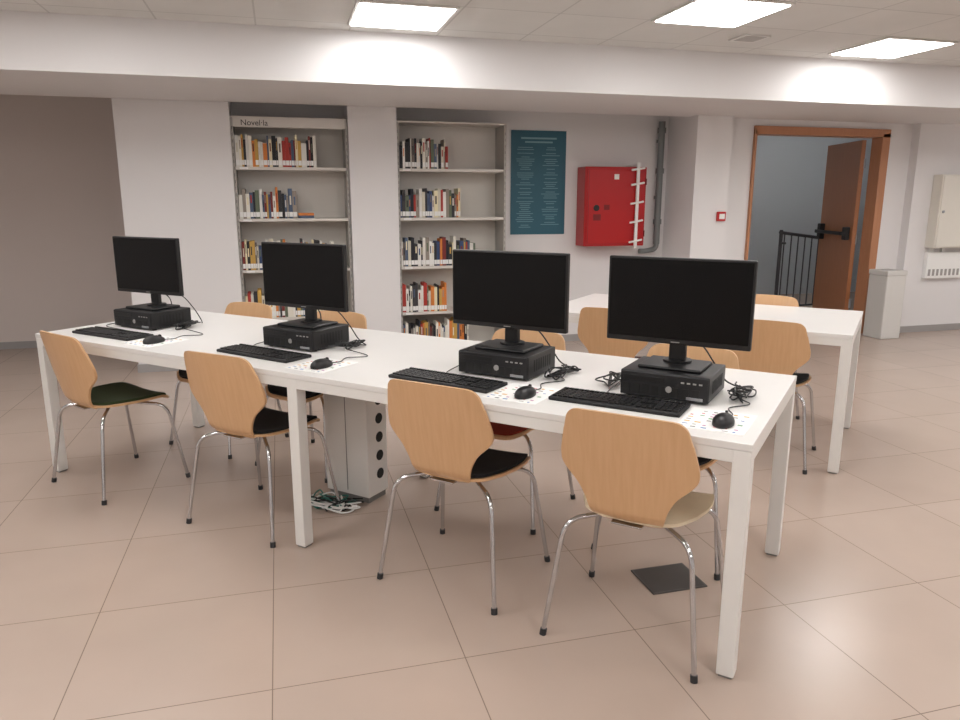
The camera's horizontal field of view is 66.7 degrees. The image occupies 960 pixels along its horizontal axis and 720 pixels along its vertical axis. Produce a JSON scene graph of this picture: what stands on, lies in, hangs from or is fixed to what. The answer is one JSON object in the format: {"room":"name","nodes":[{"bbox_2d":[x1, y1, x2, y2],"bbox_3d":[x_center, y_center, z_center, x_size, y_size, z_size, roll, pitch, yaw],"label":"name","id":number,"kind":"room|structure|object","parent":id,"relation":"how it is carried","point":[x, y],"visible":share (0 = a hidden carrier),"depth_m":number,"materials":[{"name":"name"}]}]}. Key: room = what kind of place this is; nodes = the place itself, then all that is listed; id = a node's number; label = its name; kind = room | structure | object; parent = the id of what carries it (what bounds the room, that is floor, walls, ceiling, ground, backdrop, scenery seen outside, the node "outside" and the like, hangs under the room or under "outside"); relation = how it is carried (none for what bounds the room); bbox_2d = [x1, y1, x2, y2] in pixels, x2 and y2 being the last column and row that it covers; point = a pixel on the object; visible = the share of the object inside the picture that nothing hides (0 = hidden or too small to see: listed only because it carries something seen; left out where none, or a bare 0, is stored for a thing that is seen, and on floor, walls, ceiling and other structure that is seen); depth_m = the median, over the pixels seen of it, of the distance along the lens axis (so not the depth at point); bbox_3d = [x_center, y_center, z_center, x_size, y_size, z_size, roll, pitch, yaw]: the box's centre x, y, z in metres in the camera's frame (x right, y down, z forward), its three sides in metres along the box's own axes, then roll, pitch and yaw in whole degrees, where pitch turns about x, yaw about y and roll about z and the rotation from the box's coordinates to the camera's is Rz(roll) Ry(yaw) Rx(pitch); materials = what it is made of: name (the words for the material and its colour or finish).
{"room":"computer lab","nodes":[
{"label":"computer lab","id":0,"kind":"room"},
{"bbox_2d":[0,94,131,341],"bbox_3d":[-5.089,-1.327,6.780,3.800,2.530,0.100,-3,13,-15],"label":"wall recess","id":1,"kind":"structure","parent":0,"point":[61,209],"depth_m":7.01,"materials":[{"name":"beige paint"}]},
{"bbox_2d":[0,341,36,349],"bbox_3d":[-5.074,-0.114,6.989,3.800,0.070,0.015,-3,13,-15],"label":"baseboard","id":2,"kind":"structure","parent":1,"relation":"attached to","point":[17,344],"depth_m":7.13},
{"bbox_2d":[111,98,242,363],"bbox_3d":[-2.646,-1.306,6.685,0.863,2.530,1.470,-3,13,-15],"label":"wall","id":3,"kind":"structure","parent":0,"point":[176,175],"depth_m":5.94,"materials":[{"name":"white paint"}]},
{"bbox_2d":[137,364,178,372],"bbox_3d":[-2.456,0.049,6.248,0.871,0.070,0.012,-3,13,-15],"label":"baseboard","id":4,"kind":"structure","parent":3,"relation":"attached to","point":[142,368],"depth_m":6.16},
{"bbox_2d":[343,106,400,332],"bbox_3d":[-0.966,-1.282,6.574,0.414,2.530,0.370,-3,13,-15],"label":"wall column","id":5,"kind":"structure","parent":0,"point":[371,131],"depth_m":6.39,"materials":[{"name":"paint"}]},
{"bbox_2d":[230,102,668,334],"bbox_3d":[-0.132,-1.383,7.033,4.177,2.530,0.100,-3,13,-15],"label":"wall","id":6,"kind":"structure","parent":0,"point":[600,140],"depth_m":7.20,"materials":[{"name":"paint"}]},
{"bbox_2d":[510,130,566,234],"bbox_3d":[0.566,-1.719,7.096,0.560,0.980,0.007,-3,13,-15],"label":"poster","id":7,"kind":"object","parent":6,"relation":"attached to","point":[538,158],"visible":1,"depth_m":7.09,"materials":[{"name":"teal paper"}]},
{"bbox_2d":[562,334,580,340],"bbox_3d":[1.034,-0.236,7.549,1.790,0.070,0.012,-3,13,-15],"label":"baseboard","id":8,"kind":"structure","parent":6,"relation":"attached to","point":[567,337],"depth_m":7.52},
{"bbox_2d":[576,162,646,247],"bbox_3d":[1.306,-1.522,7.203,0.650,0.820,0.270,-3,13,-15],"label":"upper cabinet","id":9,"kind":"object","parent":6,"relation":"attached to","point":[610,211],"visible":1,"depth_m":7.13,"materials":[{"name":"red metal"}]},
{"bbox_2d":[638,121,665,253],"bbox_3d":[1.733,-1.729,7.365,0.232,1.295,0.104,-3,13,-15],"label":"standpipe","id":10,"kind":"object","parent":6,"relation":"attached to","point":[661,132],"visible":1,"depth_m":7.35,"materials":[{"name":"grey metal"}]},
{"bbox_2d":[0,292,959,719],"bbox_3d":[1.012,0.601,4.126,14.000,0.100,13.000,-3,13,-15],"label":"floor","id":11,"kind":"structure","parent":0,"point":[124,608],"depth_m":2.79,"materials":[{"name":"tile"}]},
{"bbox_2d":[39,331,190,505],"bbox_3d":[-1.871,0.229,3.703,0.524,0.812,0.493,9,15,35],"label":"chair","id":12,"kind":"object","parent":11,"relation":"on","point":[72,366],"visible":1,"depth_m":3.53,"materials":[{"name":"brown wood"}]},
{"bbox_2d":[169,302,288,458],"bbox_3d":[-1.505,0.090,4.336,0.524,0.812,0.493,7,14,29],"label":"chair","id":13,"kind":"object","parent":11,"relation":"on","point":[252,309],"visible":0.12,"depth_m":4.41,"materials":[{"name":"brown wood"}]},
{"bbox_2d":[184,351,340,547],"bbox_3d":[-0.990,0.324,3.267,0.524,0.812,0.493,6,14,27],"label":"chair","id":14,"kind":"object","parent":11,"relation":"on","point":[232,398],"visible":0.91,"depth_m":3.05,"materials":[{"name":"brown wood"}]},
{"bbox_2d":[230,116,353,320],"bbox_3d":[-1.631,-1.033,6.456,0.948,2.095,0.307,-3,13,-15],"label":"bookshelf","id":15,"kind":"object","parent":11,"relation":"on","point":[322,190],"visible":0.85,"depth_m":6.48,"materials":[{"name":"metal"}]},
{"bbox_2d":[234,134,333,317],"bbox_3d":[-1.680,-0.983,6.409,0.775,1.895,0.181,-3,13,-15],"label":"books","id":16,"kind":"object","parent":15,"relation":"in","point":[248,153],"visible":0.5,"depth_m":6.20,"materials":[{"name":"paper"}]},
{"bbox_2d":[255,310,366,482],"bbox_3d":[-0.888,0.165,3.992,0.524,0.812,0.493,7,14,29],"label":"chair","id":17,"kind":"object","parent":11,"relation":"on","point":[356,320],"visible":0.24,"depth_m":3.99,"materials":[{"name":"brown wood"}]},
{"bbox_2d":[311,489,363,513],"bbox_3d":[-0.707,0.672,3.470,0.304,0.038,0.170,7,14,29],"label":"cables","id":18,"kind":"object","parent":11,"relation":"on","point":[326,502],"visible":0.81,"depth_m":3.44,"materials":[{"name":"plastic"}]},
{"bbox_2d":[323,394,387,502],"bbox_3d":[-0.603,0.330,3.538,0.262,0.680,0.152,7,14,29],"label":"tower","id":19,"kind":"object","parent":11,"relation":"on","point":[355,429],"visible":0.66,"depth_m":3.49,"materials":[{"name":"white metal"}]},
{"bbox_2d":[35,310,796,678],"bbox_3d":[-0.524,0.329,3.381,3.515,0.750,0.955,7,14,29],"label":"table","id":20,"kind":"object","parent":11,"relation":"on","point":[388,352],"visible":0.69,"depth_m":2.92,"materials":[{"name":"laminate"}]},
{"bbox_2d":[72,326,153,340],"bbox_3d":[-1.871,-0.137,3.714,0.450,0.018,0.150,7,14,29],"label":"keyboard","id":21,"kind":"object","parent":20,"relation":"on","point":[118,334],"visible":0.99,"depth_m":3.68,"materials":[{"name":"black plastic"}]},
{"bbox_2d":[106,295,202,339],"bbox_3d":[-1.671,-0.262,3.898,0.697,0.183,0.426,9,15,36],"label":"desktop computer","id":22,"kind":"object","parent":20,"relation":"on","point":[180,316],"visible":0.91,"depth_m":3.89,"materials":[{"name":"black plastic"}]},
{"bbox_2d":[112,236,183,310],"bbox_3d":[-1.791,-0.473,3.959,0.505,0.382,0.180,6,14,27],"label":"computer monitor","id":23,"kind":"object","parent":22,"relation":"on","point":[151,265],"visible":1,"depth_m":3.93,"materials":[{"name":"black plastic"}]},
{"bbox_2d":[123,336,189,346],"bbox_3d":[-1.570,-0.091,3.542,0.200,0.002,0.230,7,14,29],"label":"instruction sheet","id":24,"kind":"object","parent":20,"relation":"on","point":[169,340],"visible":0.7,"depth_m":3.51,"materials":[{"name":"paper"}]},
{"bbox_2d":[143,334,164,344],"bbox_3d":[-1.563,-0.101,3.500,0.064,0.036,0.116,7,14,29],"label":"computer mouse","id":25,"kind":"object","parent":24,"relation":"on","point":[153,339],"visible":1,"depth_m":3.47,"materials":[{"name":"black plastic"}]},
{"bbox_2d":[217,343,311,362],"bbox_3d":[-0.962,-0.033,3.239,0.450,0.018,0.150,8,15,32],"label":"keyboard","id":26,"kind":"object","parent":20,"relation":"on","point":[271,354],"visible":1,"depth_m":3.19,"materials":[{"name":"black plastic"}]},
{"bbox_2d":[254,310,367,362],"bbox_3d":[-0.726,-0.148,3.379,0.644,0.183,0.416,10,16,40],"label":"desktop computer","id":27,"kind":"object","parent":20,"relation":"on","point":[336,335],"visible":0.91,"depth_m":3.35,"materials":[{"name":"black plastic"}]},
{"bbox_2d":[261,242,348,328],"bbox_3d":[-0.814,-0.354,3.413,0.505,0.382,0.180,7,14,29],"label":"computer monitor","id":28,"kind":"object","parent":27,"relation":"on","point":[312,277],"visible":1,"depth_m":3.38,"materials":[{"name":"black plastic"}]},
{"bbox_2d":[285,357,358,373],"bbox_3d":[-0.654,0.021,3.030,0.200,0.002,0.230,7,14,29],"label":"instruction sheet","id":29,"kind":"object","parent":20,"relation":"on","point":[305,366],"visible":0.69,"depth_m":3.00,"materials":[{"name":"paper"}]},
{"bbox_2d":[310,357,332,369],"bbox_3d":[-0.647,0.011,2.988,0.064,0.036,0.116,7,14,29],"label":"computer mouse","id":30,"kind":"object","parent":29,"relation":"on","point":[322,363],"visible":1,"depth_m":2.96,"materials":[{"name":"black plastic"}]},
{"bbox_2d":[388,367,507,392],"bbox_3d":[-0.126,0.072,2.760,0.450,0.018,0.150,8,15,32],"label":"keyboard","id":31,"kind":"object","parent":20,"relation":"on","point":[476,384],"visible":1,"depth_m":2.72,"materials":[{"name":"black plastic"}]},
{"bbox_2d":[447,331,580,389],"bbox_3d":[0.127,-0.036,2.870,0.473,0.183,0.452,7,14,29],"label":"desktop computer","id":32,"kind":"object","parent":20,"relation":"on","point":[529,365],"visible":0.86,"depth_m":2.81,"materials":[{"name":"black plastic"}]},
{"bbox_2d":[453,249,569,353],"bbox_3d":[0.118,-0.237,2.880,0.505,0.382,0.180,7,14,29],"label":"computer monitor","id":33,"kind":"object","parent":32,"relation":"on","point":[514,291],"visible":1,"depth_m":2.85,"materials":[{"name":"black plastic"}]},
{"bbox_2d":[483,383,560,404],"bbox_3d":[0.153,0.118,2.589,0.200,0.002,0.230,7,14,29],"label":"instruction sheet","id":34,"kind":"object","parent":20,"relation":"on","point":[506,393],"visible":0.67,"depth_m":2.57,"materials":[{"name":"paper"}]},
{"bbox_2d":[514,384,535,398],"bbox_3d":[0.160,0.108,2.547,0.064,0.036,0.116,7,14,29],"label":"computer mouse","id":35,"kind":"object","parent":34,"relation":"on","point":[524,392],"visible":1,"depth_m":2.51,"materials":[{"name":"black plastic"}]},
{"bbox_2d":[548,387,690,417],"bbox_3d":[0.467,0.137,2.463,0.450,0.018,0.150,7,14,28],"label":"keyboard","id":36,"kind":"object","parent":20,"relation":"on","point":[671,408],"visible":1,"depth_m":2.43,"materials":[{"name":"black plastic"}]},
{"bbox_2d":[595,347,756,415],"bbox_3d":[0.677,0.030,2.565,0.543,0.183,0.447,7,14,29],"label":"desktop computer","id":37,"kind":"object","parent":20,"relation":"on","point":[702,388],"visible":0.94,"depth_m":2.50,"materials":[{"name":"black plastic"}]},
{"bbox_2d":[607,255,757,373],"bbox_3d":[0.695,-0.166,2.557,0.505,0.382,0.180,7,14,29],"label":"computer monitor","id":38,"kind":"object","parent":37,"relation":"on","point":[680,303],"visible":1,"depth_m":2.52,"materials":[{"name":"black plastic"}]},
{"bbox_2d":[678,407,756,435],"bbox_3d":[0.737,0.188,2.268,0.200,0.002,0.230,7,14,29],"label":"instruction sheet","id":39,"kind":"object","parent":20,"relation":"on","point":[696,418],"visible":0.73,"depth_m":2.26,"materials":[{"name":"paper"}]},
{"bbox_2d":[712,410,734,428],"bbox_3d":[0.744,0.178,2.226,0.064,0.036,0.116,7,14,29],"label":"computer mouse","id":40,"kind":"object","parent":39,"relation":"on","point":[724,420],"visible":1,"depth_m":2.19,"materials":[{"name":"black plastic"}]},
{"bbox_2d":[396,120,505,341],"bbox_3d":[-0.283,-1.112,6.816,1.000,2.095,0.301,-3,13,-15],"label":"bookshelf","id":41,"kind":"object","parent":11,"relation":"on","point":[476,151],"visible":0.6,"depth_m":6.86,"materials":[{"name":"metal"}]},
{"bbox_2d":[399,138,474,339],"bbox_3d":[-0.330,-1.061,6.766,0.830,1.896,0.180,-3,13,-15],"label":"books","id":42,"kind":"object","parent":41,"relation":"in","point":[416,297],"visible":0.75,"depth_m":6.64,"materials":[{"name":"paper"}]},
{"bbox_2d":[377,379,549,615],"bbox_3d":[-0.063,0.432,2.776,0.524,0.812,0.493,7,14,29],"label":"chair","id":43,"kind":"object","parent":11,"relation":"on","point":[446,432],"visible":1,"depth_m":2.56,"materials":[{"name":"brown wood"}]},
{"bbox_2d":[434,328,574,534],"bbox_3d":[0.131,0.293,3.410,0.524,0.812,0.493,7,14,29],"label":"chair","id":44,"kind":"object","parent":11,"relation":"on","point":[500,431],"visible":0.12,"depth_m":3.40,"materials":[{"name":"brown wood"}]},
{"bbox_2d":[578,307,647,358],"bbox_3d":[0.864,0.053,4.503,0.524,0.812,0.493,7,14,29],"label":"chair","id":45,"kind":"object","parent":11,"relation":"on","point":[592,325],"visible":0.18,"depth_m":4.30,"materials":[{"name":"brown wood"}]},
{"bbox_2d":[539,408,723,683],"bbox_3d":[0.532,0.511,2.415,0.524,0.812,0.493,7,14,29],"label":"chair","id":46,"kind":"object","parent":11,"relation":"on","point":[636,472],"visible":1,"depth_m":2.20,"materials":[{"name":"brown wood"}]},
{"bbox_2d":[591,343,738,579],"bbox_3d":[0.807,0.376,3.032,0.524,0.812,0.493,7,14,29],"label":"chair","id":47,"kind":"object","parent":11,"relation":"on","point":[726,357],"visible":0.09,"depth_m":3.06,"materials":[{"name":"brown wood"}]},
{"bbox_2d":[631,563,706,594],"bbox_3d":[0.723,0.837,2.800,0.225,0.007,0.185,-3,13,-15],"label":"floor outlet cover","id":48,"kind":"object","parent":11,"relation":"on","point":[669,578],"visible":0.94,"depth_m":2.79,"materials":[{"name":"metal"}]},
{"bbox_2d":[569,293,862,473],"bbox_3d":[1.367,0.059,4.611,1.760,0.750,0.955,7,14,29],"label":"table","id":49,"kind":"object","parent":11,"relation":"on","point":[834,327],"visible":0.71,"depth_m":4.12,"materials":[{"name":"laminate"}]},
{"bbox_2d":[730,319,815,474],"bbox_3d":[1.610,0.145,4.086,0.524,0.812,0.493,7,14,29],"label":"chair","id":50,"kind":"object","parent":11,"relation":"on","point":[779,347],"visible":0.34,"depth_m":3.84,"materials":[{"name":"brown wood"}]},
{"bbox_2d":[755,294,799,419],"bbox_3d":[1.786,0.010,4.702,0.524,0.812,0.493,7,14,29],"label":"chair","id":51,"kind":"object","parent":11,"relation":"on","point":[764,299],"visible":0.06,"depth_m":4.80,"materials":[{"name":"brown wood"}]},
{"bbox_2d":[774,230,818,305],"bbox_3d":[4.262,-1.131,9.320,1.194,1.060,0.102,-5,13,-23],"label":"stair railing","id":52,"kind":"object","parent":11,"relation":"on","point":[781,232],"visible":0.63,"depth_m":9.17,"materials":[{"name":"metal"}]},
{"bbox_2d":[863,269,907,338],"bbox_3d":[4.254,-0.593,7.678,0.250,0.712,0.260,-3,13,-15],"label":"waste bin","id":53,"kind":"object","parent":11,"relation":"on","point":[886,287],"visible":1,"depth_m":7.59,"materials":[{"name":"white plastic"}]},
{"bbox_2d":[0,0,959,65],"bbox_3d":[1.281,-1.757,2.597,14.000,0.100,10.950,-3,13,-15],"label":"ceiling","id":54,"kind":"structure","parent":0,"point":[807,28],"depth_m":4.57,"materials":[{"name":"paint"}]},
{"bbox_2d":[347,0,459,30],"bbox_3d":[-0.486,-2.112,4.494,0.600,0.016,0.600,-3,13,-15],"label":"ceiling light panel","id":55,"kind":"object","parent":54,"relation":"in","point":[365,13],"depth_m":4.43,"materials":[{"name":"white plastic"}]},
{"bbox_2d":[0,10,959,123],"bbox_3d":[0.380,-2.254,5.882,14.000,0.335,1.220,-3,13,-15],"label":"ceiling beam","id":56,"kind":"structure","parent":54,"relation":"attached to","point":[42,54],"depth_m":5.27,"materials":[{"name":"white paint"}]},
{"bbox_2d":[651,0,795,27],"bbox_3d":[1.446,-2.091,4.400,0.600,0.016,0.600,-3,13,-15],"label":"ceiling light panel","id":57,"kind":"object","parent":54,"relation":"in","point":[717,13],"depth_m":4.36,"materials":[{"name":"white plastic"}]},
{"bbox_2d":[729,34,770,42],"bbox_3d":[1.883,-2.247,5.102,0.200,0.012,0.200,-3,13,-15],"label":"ceiling vent","id":58,"kind":"object","parent":54,"relation":"in","point":[751,38],"depth_m":5.08,"materials":[{"name":"grey metal"}]},
{"bbox_2d":[828,37,957,58],"bbox_3d":[3.055,-2.318,5.434,0.600,0.016,0.600,-3,13,-15],"label":"ceiling light panel","id":59,"kind":"object","parent":54,"relation":"in","point":[888,47],"depth_m":5.35,"materials":[{"name":"white plastic"}]},
{"bbox_2d":[662,115,733,258],"bbox_3d":[2.138,-1.455,7.362,0.380,2.530,0.640,-3,13,-15],"label":"wall column","id":60,"kind":"structure","parent":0,"point":[699,151],"depth_m":7.06,"materials":[{"name":"white paint"}]},
{"bbox_2d":[716,212,725,220],"bbox_3d":[2.337,-1.392,7.074,0.090,0.090,0.033,-3,13,-15],"label":"button","id":61,"kind":"object","parent":60,"relation":"attached to","point":[720,216],"visible":1,"depth_m":7.06,"materials":[{"name":"red plastic"}]},
{"bbox_2d":[748,136,871,294],"bbox_3d":[4.232,-1.986,9.388,5.000,2.700,3.100,-3,13,-15],"label":"wall","id":62,"kind":"structure","parent":0,"point":[788,189],"depth_m":10.98,"materials":[{"name":"grey paint"}]},
{"bbox_2d":[744,125,890,332],"bbox_3d":[3.447,-1.305,7.616,1.610,2.130,0.150,-3,13,-15],"label":"door frame trim","id":63,"kind":"structure","parent":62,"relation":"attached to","point":[881,138],"depth_m":7.62,"materials":[{"name":"brown wood"}]},
{"bbox_2d":[812,140,866,309],"bbox_3d":[4.067,-1.425,8.348,0.201,2.030,0.852,0,12,2],"label":"door","id":64,"kind":"structure","parent":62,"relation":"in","point":[836,232],"depth_m":8.26,"materials":[{"name":"brown wood"}]},
{"bbox_2d":[724,118,912,268],"bbox_3d":[4.686,-1.574,7.907,4.730,2.530,0.100,-3,13,-15],"label":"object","id":65,"kind":"structure","parent":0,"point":[743,128],"depth_m":7.39,"materials":[{"name":"white paint"}]},
{"bbox_2d":[896,123,959,325],"bbox_3d":[5.764,-1.614,8.092,2.550,2.530,0.100,-3,13,-15],"label":"wall","id":66,"kind":"structure","parent":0,"point":[935,148],"depth_m":7.78,"materials":[{"name":"white paint"}]},
{"bbox_2d":[899,323,959,332],"bbox_3d":[5.630,-0.404,8.313,2.830,0.070,0.112,-3,13,-15],"label":"baseboard","id":67,"kind":"structure","parent":66,"relation":"attached to","point":[955,326],"depth_m":8.08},
{"bbox_2d":[921,248,959,278],"bbox_3d":[5.036,-1.054,7.930,0.500,0.325,0.052,-3,13,-15],"label":"socket trunking","id":68,"kind":"object","parent":66,"relation":"attached to","point":[941,264],"visible":0.97,"depth_m":7.90,"materials":[{"name":"plastic"}]},
{"bbox_2d":[925,174,959,247],"bbox_3d":[5.096,-1.583,7.785,0.620,0.760,0.140,-3,13,-15],"label":"upper cabinet","id":69,"kind":"object","parent":66,"relation":"attached to","point":[943,226],"visible":1,"depth_m":7.70,"materials":[{"name":"beige metal"}]}
]}

